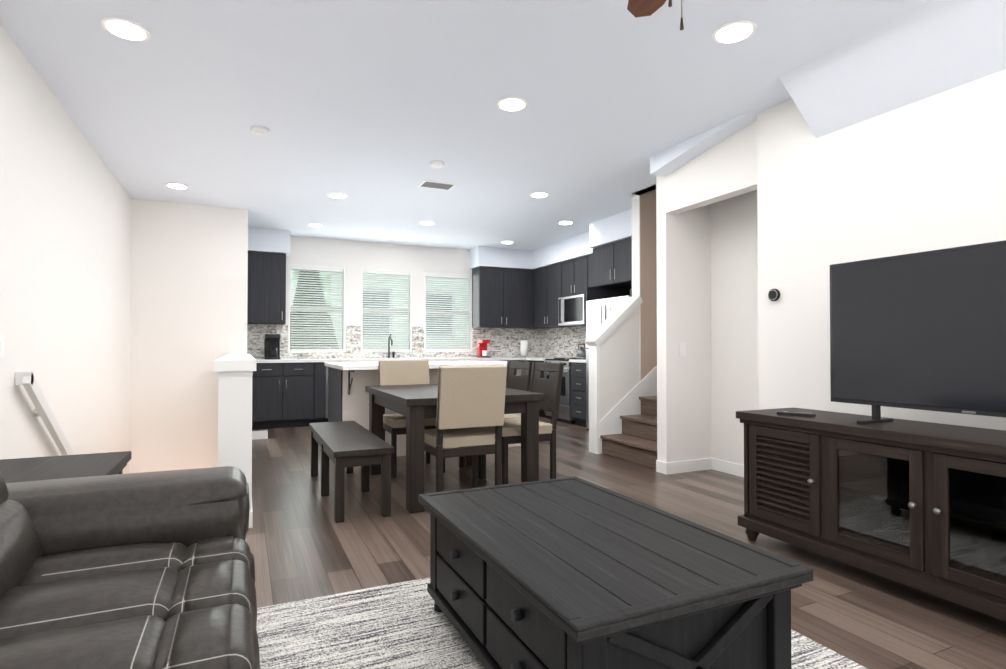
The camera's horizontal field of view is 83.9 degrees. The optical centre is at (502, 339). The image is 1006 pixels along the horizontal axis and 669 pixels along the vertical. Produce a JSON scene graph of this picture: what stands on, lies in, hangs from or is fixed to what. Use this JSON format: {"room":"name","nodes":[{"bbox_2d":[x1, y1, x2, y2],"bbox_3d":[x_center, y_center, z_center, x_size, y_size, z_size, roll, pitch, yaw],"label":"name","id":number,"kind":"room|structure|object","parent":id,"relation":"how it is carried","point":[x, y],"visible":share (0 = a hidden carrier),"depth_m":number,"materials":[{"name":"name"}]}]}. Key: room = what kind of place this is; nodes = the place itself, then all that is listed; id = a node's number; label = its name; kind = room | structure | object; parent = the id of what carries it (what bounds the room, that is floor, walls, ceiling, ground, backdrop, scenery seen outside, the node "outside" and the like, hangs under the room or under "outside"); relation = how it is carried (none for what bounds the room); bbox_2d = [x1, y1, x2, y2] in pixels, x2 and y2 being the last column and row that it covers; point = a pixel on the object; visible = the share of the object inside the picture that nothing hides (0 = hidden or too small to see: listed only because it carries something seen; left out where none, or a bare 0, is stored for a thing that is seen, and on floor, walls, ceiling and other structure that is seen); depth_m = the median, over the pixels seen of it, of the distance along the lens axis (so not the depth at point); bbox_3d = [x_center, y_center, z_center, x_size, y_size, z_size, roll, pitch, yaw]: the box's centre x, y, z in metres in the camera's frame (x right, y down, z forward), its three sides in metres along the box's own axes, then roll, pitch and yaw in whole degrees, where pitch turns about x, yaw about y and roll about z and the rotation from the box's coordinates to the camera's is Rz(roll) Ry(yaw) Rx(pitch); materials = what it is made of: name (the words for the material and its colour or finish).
{"room":"living room","nodes":[
{"label":"living room","id":0,"kind":"room"},
{"bbox_2d":[0,24,131,473],"bbox_3d":[-2.281,1.134,2.082,0.120,5.490,12.040,0,-1,-25],"label":"wall","id":1,"kind":"structure","parent":0,"point":[122,320],"depth_m":3.76,"materials":[{"name":"white paint"}]},
{"bbox_2d":[0,335,3,358],"bbox_3d":[-2.541,0.039,2.814,0.011,0.120,0.160,0,-1,-25],"label":"light switch","id":2,"kind":"object","parent":1,"relation":"attached to","point":[1,347],"visible":1,"depth_m":2.85,"materials":[{"name":"white plastic"}]},
{"bbox_2d":[15,372,74,455],"bbox_3d":[-3.313,1.353,4.529,0.068,2.312,3.323,0,-1,-25],"label":"handrail","id":3,"kind":"object","parent":1,"relation":"attached to","point":[29,383],"visible":0.42,"depth_m":3.30,"materials":[{"name":"white wood"}]},
{"bbox_2d":[132,199,215,472],"bbox_3d":[-3.678,1.193,6.406,0.990,5.490,0.120,0,-1,-25],"label":"wall","id":4,"kind":"structure","parent":0,"point":[174,244],"depth_m":6.33,"materials":[{"name":"white paint"}]},
{"bbox_2d":[214,207,256,510],"bbox_3d":[-2.370,1.174,4.990,0.230,5.490,3.790,0,-1,-25],"label":"wall","id":5,"kind":"structure","parent":0,"point":[234,368],"depth_m":6.52,"materials":[{"name":"white paint"}]},
{"bbox_2d":[284,236,527,361],"bbox_3d":[-1.985,-0.579,8.815,6.070,3.600,0.120,0,-1,-25],"label":"wall","id":6,"kind":"structure","parent":0,"point":[352,255],"depth_m":8.72,"materials":[{"name":"white paint"}]},
{"bbox_2d":[247,251,285,324],"bbox_3d":[-3.364,-0.717,7.927,0.520,0.990,0.328,0,-1,-25],"label":"upper cabinet","id":7,"kind":"object","parent":6,"relation":"attached to","point":[266,297],"depth_m":7.78,"materials":[{"name":"black wood"}]},
{"bbox_2d":[288,264,345,351],"bbox_3d":[-2.801,-0.460,8.434,0.828,1.308,0.110,0,-1,-25],"label":"window","id":8,"kind":"structure","parent":6,"relation":"in","point":[295,308],"depth_m":8.42,"materials":[{"name":"white"}]},
{"bbox_2d":[361,268,411,351],"bbox_3d":[-1.854,-0.454,8.875,0.818,1.308,0.110,0,-1,-25],"label":"window","id":9,"kind":"structure","parent":6,"relation":"in","point":[370,348],"depth_m":8.86,"materials":[{"name":"white"}]},
{"bbox_2d":[424,272,471,351],"bbox_3d":[-0.924,-0.448,9.306,0.848,1.308,0.110,0,-1,-25],"label":"window","id":10,"kind":"structure","parent":6,"relation":"in","point":[452,313],"depth_m":9.29,"materials":[{"name":"white"}]},
{"bbox_2d":[472,267,526,327],"bbox_3d":[-0.058,-0.696,9.463,0.870,0.990,0.328,0,-1,-25],"label":"upper cabinet","id":11,"kind":"object","parent":6,"relation":"attached to","point":[510,298],"depth_m":9.31,"materials":[{"name":"black wood"}]},
{"bbox_2d":[535,264,566,328],"bbox_3d":[0.860,-0.699,9.215,0.326,0.990,0.935,0,-1,-25],"label":"upper cabinet","id":12,"kind":"object","parent":6,"relation":"attached to","point":[547,294],"depth_m":9.14,"materials":[{"name":"black wood"}]},
{"bbox_2d":[559,256,586,296],"bbox_3d":[1.213,-0.929,8.459,0.326,0.550,0.730,0,-1,-25],"label":"upper cabinet","id":13,"kind":"object","parent":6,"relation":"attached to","point":[572,273],"depth_m":8.40,"materials":[{"name":"black wood"}]},
{"bbox_2d":[558,294,585,325],"bbox_3d":[1.169,-0.435,8.431,0.425,0.430,0.724,0,-1,-25],"label":"microwave","id":14,"kind":"object","parent":13,"relation":"attached to","point":[571,310],"visible":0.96,"depth_m":8.31,"materials":[{"name":"silver metal"}]},
{"bbox_2d":[0,0,1005,269],"bbox_3d":[0.472,-1.923,3.402,6.190,1.300,12.040,0,-1,-25],"label":"ceiling","id":15,"kind":"structure","parent":0,"point":[370,108],"depth_m":3.55,"materials":[{"name":"white paint"}]},
{"bbox_2d":[101,17,150,41],"bbox_3d":[-1.941,-1.595,2.884,0.214,0.011,0.214,0,-1,-25],"label":"recessed light","id":16,"kind":"object","parent":15,"relation":"in","point":[125,29],"visible":1,"depth_m":2.87,"materials":[{"name":"white plastic"}]},
{"bbox_2d":[165,183,188,188],"bbox_3d":[-3.306,-1.557,5.678,0.214,0.011,0.214,0,-1,-25],"label":"recessed light","id":17,"kind":"object","parent":15,"relation":"in","point":[177,185],"visible":0.96,"depth_m":5.65,"materials":[{"name":"white plastic"}]},
{"bbox_2d":[250,126,268,135],"bbox_3d":[-1.827,-1.564,4.204,0.130,0.036,0.128,0,-1,-25],"label":"detector","id":18,"kind":"object","parent":15,"relation":"attached to","point":[260,130],"visible":1,"depth_m":4.18,"materials":[{"name":"white plastic"}]},
{"bbox_2d":[307,223,323,226],"bbox_3d":[-2.507,-1.532,7.494,0.214,0.011,0.214,0,-1,-25],"label":"recessed light","id":19,"kind":"object","parent":15,"relation":"in","point":[315,224],"visible":1,"depth_m":7.46,"materials":[{"name":"white"}]},
{"bbox_2d":[327,193,347,198],"bbox_3d":[-1.788,-1.552,6.042,0.214,0.011,0.214,0,-1,-25],"label":"recessed light","id":20,"kind":"object","parent":15,"relation":"in","point":[337,195],"visible":0.98,"depth_m":6.01,"materials":[{"name":"white plastic"}]},
{"bbox_2d":[393,237,406,240],"bbox_3d":[-1.557,-1.519,8.464,0.214,0.011,0.214,0,-1,-25],"label":"recessed light","id":21,"kind":"object","parent":15,"relation":"in","point":[399,238],"visible":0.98,"depth_m":8.45,"materials":[{"name":"white"}]},
{"bbox_2d":[419,221,434,224],"bbox_3d":[-1.002,-1.533,7.388,0.214,0.011,0.214,0,-1,-25],"label":"recessed light","id":22,"kind":"object","parent":15,"relation":"in","point":[427,223],"visible":0.98,"depth_m":7.37,"materials":[{"name":"white plastic"}]},
{"bbox_2d":[430,160,443,167],"bbox_3d":[-0.588,-1.554,4.978,0.130,0.036,0.128,0,-1,-25],"label":"detector","id":23,"kind":"object","parent":15,"relation":"attached to","point":[436,164],"visible":1,"depth_m":4.94,"materials":[{"name":"white plastic"}]},
{"bbox_2d":[418,179,456,189],"bbox_3d":[-0.663,-1.554,5.638,0.340,0.015,0.220,0,-1,-25],"label":"ceiling vent","id":24,"kind":"object","parent":15,"relation":"in","point":[436,184],"visible":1,"depth_m":5.62,"materials":[{"name":"white metal"}]},
{"bbox_2d":[501,241,513,243],"bbox_3d":[0.070,-1.515,8.735,0.214,0.011,0.214,0,-1,-25],"label":"recessed light","id":25,"kind":"object","parent":15,"relation":"in","point":[507,242],"visible":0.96,"depth_m":8.71,"materials":[{"name":"white"}]},
{"bbox_2d":[496,97,527,111],"bbox_3d":[0.062,-1.583,3.770,0.214,0.011,0.214,0,-1,-25],"label":"recessed light","id":26,"kind":"object","parent":15,"relation":"in","point":[511,104],"visible":0.98,"depth_m":3.75,"materials":[{"name":"white plastic"}]},
{"bbox_2d":[529,192,548,197],"bbox_3d":[0.390,-1.552,6.006,0.214,0.011,0.214,0,-1,-25],"label":"recessed light","id":27,"kind":"object","parent":15,"relation":"in","point":[539,194],"visible":0.94,"depth_m":5.98,"materials":[{"name":"white"}]},
{"bbox_2d":[557,221,573,224],"bbox_3d":[0.822,-1.534,7.354,0.214,0.011,0.214,0,-1,-25],"label":"recessed light","id":28,"kind":"object","parent":15,"relation":"in","point":[565,222],"visible":1,"depth_m":7.32,"materials":[{"name":"white"}]},
{"bbox_2d":[627,0,683,29],"bbox_3d":[0.678,-1.280,1.674,1.156,0.672,1.208,0,-1,-25],"label":"ceiling fan","id":29,"kind":"object","parent":15,"relation":"hanging from","point":[639,8],"visible":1,"depth_m":2.19,"materials":[{"name":"brown wood"}]},
{"bbox_2d":[712,20,755,43],"bbox_3d":[1.200,-1.594,2.910,0.214,0.011,0.214,0,-1,-25],"label":"recessed light","id":30,"kind":"object","parent":15,"relation":"in","point":[733,32],"visible":1,"depth_m":2.90,"materials":[{"name":"white"}]},
{"bbox_2d":[245,416,1005,668],"bbox_3d":[0.472,1.296,3.359,6.190,0.300,12.040,0,-1,-25],"label":"floor","id":31,"kind":"structure","parent":0,"point":[302,544],"depth_m":3.11,"materials":[{"name":"brown wood"}]},
{"bbox_2d":[0,451,130,482],"bbox_3d":[-1.919,0.830,2.293,0.570,0.595,0.630,0,-1,-25],"label":"end table","id":32,"kind":"object","parent":31,"relation":"on","point":[52,467],"visible":0.1,"depth_m":2.35,"materials":[{"name":"black wood"}]},
{"bbox_2d":[252,364,314,428],"bbox_3d":[-3.116,0.762,7.850,0.820,0.888,0.641,0,-1,-25],"label":"base cabinet","id":33,"kind":"object","parent":31,"relation":"on","point":[289,389],"depth_m":7.58,"materials":[{"name":"black wood"}]},
{"bbox_2d":[256,356,540,363],"bbox_3d":[-1.341,0.309,8.672,4.767,0.040,0.656,0,-1,-25],"label":"countertop","id":34,"kind":"structure","parent":33,"relation":"on","point":[365,358],"depth_m":8.45,"materials":[{"name":"white stone"}]},
{"bbox_2d":[264,334,280,358],"bbox_3d":[-3.243,0.102,7.869,0.200,0.349,0.240,0,-1,-25],"label":"coffee maker","id":35,"kind":"object","parent":34,"relation":"on","point":[271,346],"visible":1,"depth_m":7.87,"materials":[{"name":"black plastic"}]},
{"bbox_2d":[476,340,490,357],"bbox_3d":[-0.319,0.150,9.194,0.180,0.289,0.220,0,-1,-25],"label":"brewer","id":36,"kind":"object","parent":34,"relation":"on","point":[481,348],"visible":1,"depth_m":9.18,"materials":[{"name":"red plastic"}]},
{"bbox_2d":[520,340,527,356],"bbox_3d":[0.357,0.137,9.497,0.150,0.324,0.150,0,-1,-25],"label":"paper towel","id":37,"kind":"object","parent":34,"relation":"on","point":[523,348],"visible":0.96,"depth_m":9.45,"materials":[{"name":"white paper"}]},
{"bbox_2d":[315,364,326,422],"bbox_3d":[-2.678,0.764,8.054,0.147,0.888,0.641,0,-1,-25],"label":"base cabinet","id":38,"kind":"object","parent":31,"relation":"on","point":[320,370],"depth_m":7.78,"materials":[{"name":"black wood"}]},
{"bbox_2d":[327,367,327,421],"bbox_3d":[-2.335,0.766,8.213,0.608,0.888,0.641,0,-1,-25],"label":"base cabinet","id":39,"kind":"object","parent":31,"relation":"on","point":[327,367],"depth_m":7.81,"materials":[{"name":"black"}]},
{"bbox_2d":[309,421,393,522],"bbox_3d":[-1.186,0.932,4.215,0.380,0.448,1.460,0,-1,-25],"label":"bench","id":40,"kind":"object","parent":31,"relation":"on","point":[348,445],"visible":1,"depth_m":3.70,"materials":[{"name":"black wood"}]},
{"bbox_2d":[378,360,444,477],"bbox_3d":[-0.831,0.680,5.043,0.470,0.975,0.557,0,-1,-25],"label":"chair","id":41,"kind":"object","parent":31,"relation":"on","point":[403,372],"visible":0.56,"depth_m":5.15,"materials":[{"name":"beige fabric"}]},
{"bbox_2d":[328,369,521,455],"bbox_3d":[-0.782,0.738,6.125,2.030,0.888,1.180,0,-1,-25],"label":"kitchen island","id":42,"kind":"object","parent":31,"relation":"on","point":[348,395],"depth_m":5.50,"materials":[{"name":"white paint"}]},
{"bbox_2d":[324,361,506,368],"bbox_3d":[-0.774,0.274,6.113,2.100,0.040,1.280,0,-1,-25],"label":"island countertop","id":43,"kind":"structure","parent":42,"relation":"on","point":[432,364],"depth_m":5.76,"materials":[{"name":"white stone"}]},
{"bbox_2d":[365,384,543,512],"bbox_3d":[-0.453,0.781,4.502,1.030,0.758,1.380,0,-1,-25],"label":"dining table","id":44,"kind":"object","parent":31,"relation":"on","point":[416,405],"visible":0.73,"depth_m":4.07,"materials":[{"name":"black wood"}]},
{"bbox_2d":[424,365,506,491],"bbox_3d":[-0.301,0.665,3.975,0.470,0.975,0.557,0,-1,-25],"label":"chair","id":45,"kind":"object","parent":31,"relation":"on","point":[470,400],"visible":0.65,"depth_m":3.78,"materials":[{"name":"beige fabric"}]},
{"bbox_2d":[455,360,506,360],"bbox_3d":[-0.489,0.778,9.070,0.904,0.888,0.641,0,-1,-25],"label":"base cabinet","id":46,"kind":"object","parent":31,"relation":"on","point":[455,360],"depth_m":8.77,"materials":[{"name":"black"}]},
{"bbox_2d":[459,361,532,477],"bbox_3d":[-0.071,0.683,5.023,0.542,0.968,0.470,0,-1,-25],"label":"chair","id":47,"kind":"object","parent":31,"relation":"on","point":[515,381],"visible":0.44,"depth_m":5.07,"materials":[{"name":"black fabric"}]},
{"bbox_2d":[479,362,563,484],"bbox_3d":[0.144,0.677,4.560,0.542,0.968,0.470,0,-1,-25],"label":"chair","id":48,"kind":"object","parent":31,"relation":"on","point":[550,388],"visible":0.54,"depth_m":4.45,"materials":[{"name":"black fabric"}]},
{"bbox_2d":[526,359,569,417],"bbox_3d":[0.798,0.777,8.973,0.627,0.888,0.586,0,-1,-25],"label":"base cabinet","id":49,"kind":"object","parent":31,"relation":"on","point":[541,412],"depth_m":8.77,"materials":[{"name":"black wood"}]},
{"bbox_2d":[256,577,866,668],"bbox_3d":[0.292,1.108,1.017,2.450,0.011,3.500,0,-1,-25],"label":"rug","id":50,"kind":"object","parent":31,"relation":"on","point":[403,625],"visible":0.2,"depth_m":2.10,"materials":[{"name":"white carpet"}]},
{"bbox_2d":[0,466,259,668],"bbox_3d":[-1.038,0.603,0.957,1.150,0.998,2.140,0,-1,-25],"label":"sofa","id":51,"kind":"object","parent":50,"relation":"on","point":[149,570],"visible":1,"depth_m":1.48,"materials":[{"name":"leather"}]},
{"bbox_2d":[419,476,812,668],"bbox_3d":[0.257,0.880,1.963,0.780,0.466,1.240,0,-1,-25],"label":"coffee table","id":52,"kind":"object","parent":50,"relation":"on","point":[574,572],"visible":1,"depth_m":1.60,"materials":[{"name":"black wood"}]},
{"bbox_2d":[544,355,585,423],"bbox_3d":[1.042,0.713,8.357,0.670,0.998,0.726,0,-1,-25],"label":"range","id":53,"kind":"object","parent":31,"relation":"on","point":[564,413],"visible":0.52,"depth_m":8.02,"materials":[{"name":"silver metal"}]},
{"bbox_2d":[575,344,585,357],"bbox_3d":[1.141,0.168,8.184,0.188,0.215,0.172,0,-1,-25],"label":"kettle","id":54,"kind":"object","parent":53,"relation":"on","point":[581,352],"visible":0.94,"depth_m":8.13,"materials":[{"name":"silver metal"}]},
{"bbox_2d":[571,363,588,429],"bbox_3d":[1.341,0.761,7.804,0.627,0.888,0.516,0,-1,-25],"label":"base cabinet","id":55,"kind":"object","parent":31,"relation":"on","point":[578,370],"depth_m":7.71,"materials":[{"name":"black wood"}]},
{"bbox_2d":[570,359,585,362],"bbox_3d":[1.332,0.297,7.806,0.647,0.040,0.516,0,-1,-25],"label":"countertop","id":56,"kind":"structure","parent":55,"relation":"on","point":[571,360],"depth_m":7.73,"materials":[{"name":"white stone"}]},
{"bbox_2d":[586,295,630,428],"bbox_3d":[1.581,0.335,7.096,0.760,1.705,0.900,0,-1,-25],"label":"fridge","id":57,"kind":"object","parent":31,"relation":"on","point":[599,312],"visible":0.19,"depth_m":7.19,"materials":[{"name":"white metal"}]},
{"bbox_2d":[600,396,656,468],"bbox_3d":[1.857,0.797,5.691,1.472,0.758,0.904,0,-1,-25],"label":"stairs","id":58,"kind":"structure","parent":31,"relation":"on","point":[635,441],"depth_m":5.57,"materials":[{"name":"brown wood"}]},
{"bbox_2d":[736,407,1005,620],"bbox_3d":[1.975,0.768,2.432,0.510,0.729,1.980,0,-1,-25],"label":"tv stand","id":59,"kind":"object","parent":31,"relation":"on","point":[919,505],"visible":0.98,"depth_m":2.54,"materials":[{"name":"brown wood"}]},
{"bbox_2d":[777,411,815,416],"bbox_3d":[1.585,0.402,3.028,0.180,0.017,0.050,-1,-1,40],"label":"remote","id":60,"kind":"object","parent":59,"relation":"on","point":[796,414],"visible":1,"depth_m":3.01,"materials":[{"name":"black plastic"}]},
{"bbox_2d":[830,240,1005,423],"bbox_3d":[1.998,0.000,2.393,0.250,0.804,1.240,0,-1,-25],"label":"tv","id":61,"kind":"object","parent":59,"relation":"on","point":[925,330],"visible":1,"depth_m":2.54,"materials":[{"name":"black plastic"}]},
{"bbox_2d":[600,69,1005,464],"bbox_3d":[2.907,-0.667,2.356,0.700,3.600,8.120,0,-1,-25],"label":"wall","id":62,"kind":"structure","parent":0,"point":[774,204],"depth_m":3.77,"materials":[{"name":"white paint"}]},
{"bbox_2d":[249,195,743,527],"bbox_3d":[0.618,-0.233,2.648,5.600,2.740,10.350,0,-1,-25],"label":"baseboard","id":63,"kind":"structure","parent":62,"relation":"attached to","point":[610,422],"depth_m":5.87,"materials":[{"name":"white wood"}]},
{"bbox_2d":[587,255,590,286],"bbox_3d":[1.477,-0.717,7.887,0.326,0.990,0.515,0,-1,-25],"label":"upper cabinet","id":64,"kind":"object","parent":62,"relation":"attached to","point":[588,257],"depth_m":8.02,"materials":[{"name":"black wood"}]},
{"bbox_2d":[591,238,630,288],"bbox_3d":[1.664,-0.962,7.166,0.597,0.520,0.945,0,-1,-25],"label":"upper cabinet","id":65,"kind":"object","parent":62,"relation":"attached to","point":[610,263],"depth_m":7.10,"materials":[{"name":"black wood"}]},
{"bbox_2d":[679,343,685,355],"bbox_3d":[1.584,0.088,4.933,0.080,0.120,0.011,0,-1,-25],"label":"light switch","id":66,"kind":"object","parent":62,"relation":"attached to","point":[682,349],"visible":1,"depth_m":4.93,"materials":[{"name":"white plastic"}]},
{"bbox_2d":[768,289,779,300],"bbox_3d":[1.835,-0.303,3.793,0.027,0.084,0.084,0,-1,-25],"label":"thermostat","id":67,"kind":"object","parent":62,"relation":"attached to","point":[773,294],"visible":0.98,"depth_m":3.78,"materials":[{"name":"black plastic"}]},
{"label":"outside","id":68,"kind":"structure","parent":0,"visible":0},
{"bbox_2d":[290,269,330,315],"bbox_3d":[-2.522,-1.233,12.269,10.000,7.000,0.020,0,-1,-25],"label":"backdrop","id":69,"kind":"structure","parent":68,"point":[321,282],"depth_m":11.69,"materials":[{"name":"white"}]},
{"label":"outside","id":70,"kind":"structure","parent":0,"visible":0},
{"bbox_2d":[290,270,337,349],"bbox_3d":[-3.410,-0.315,9.848,1.500,2.900,1.500,0,-1,-25],"label":"tree","id":71,"kind":"object","parent":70,"point":[310,314],"depth_m":9.60,"materials":[{"name":"green plant"}]},
{"bbox_2d":[331,271,467,345],"bbox_3d":[-1.109,-0.488,11.829,4.800,5.500,0.550,0,-1,-25],"label":"house","id":72,"kind":"structure","parent":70,"point":[406,308],"depth_m":11.15,"materials":[{"name":"white"}]}
]}

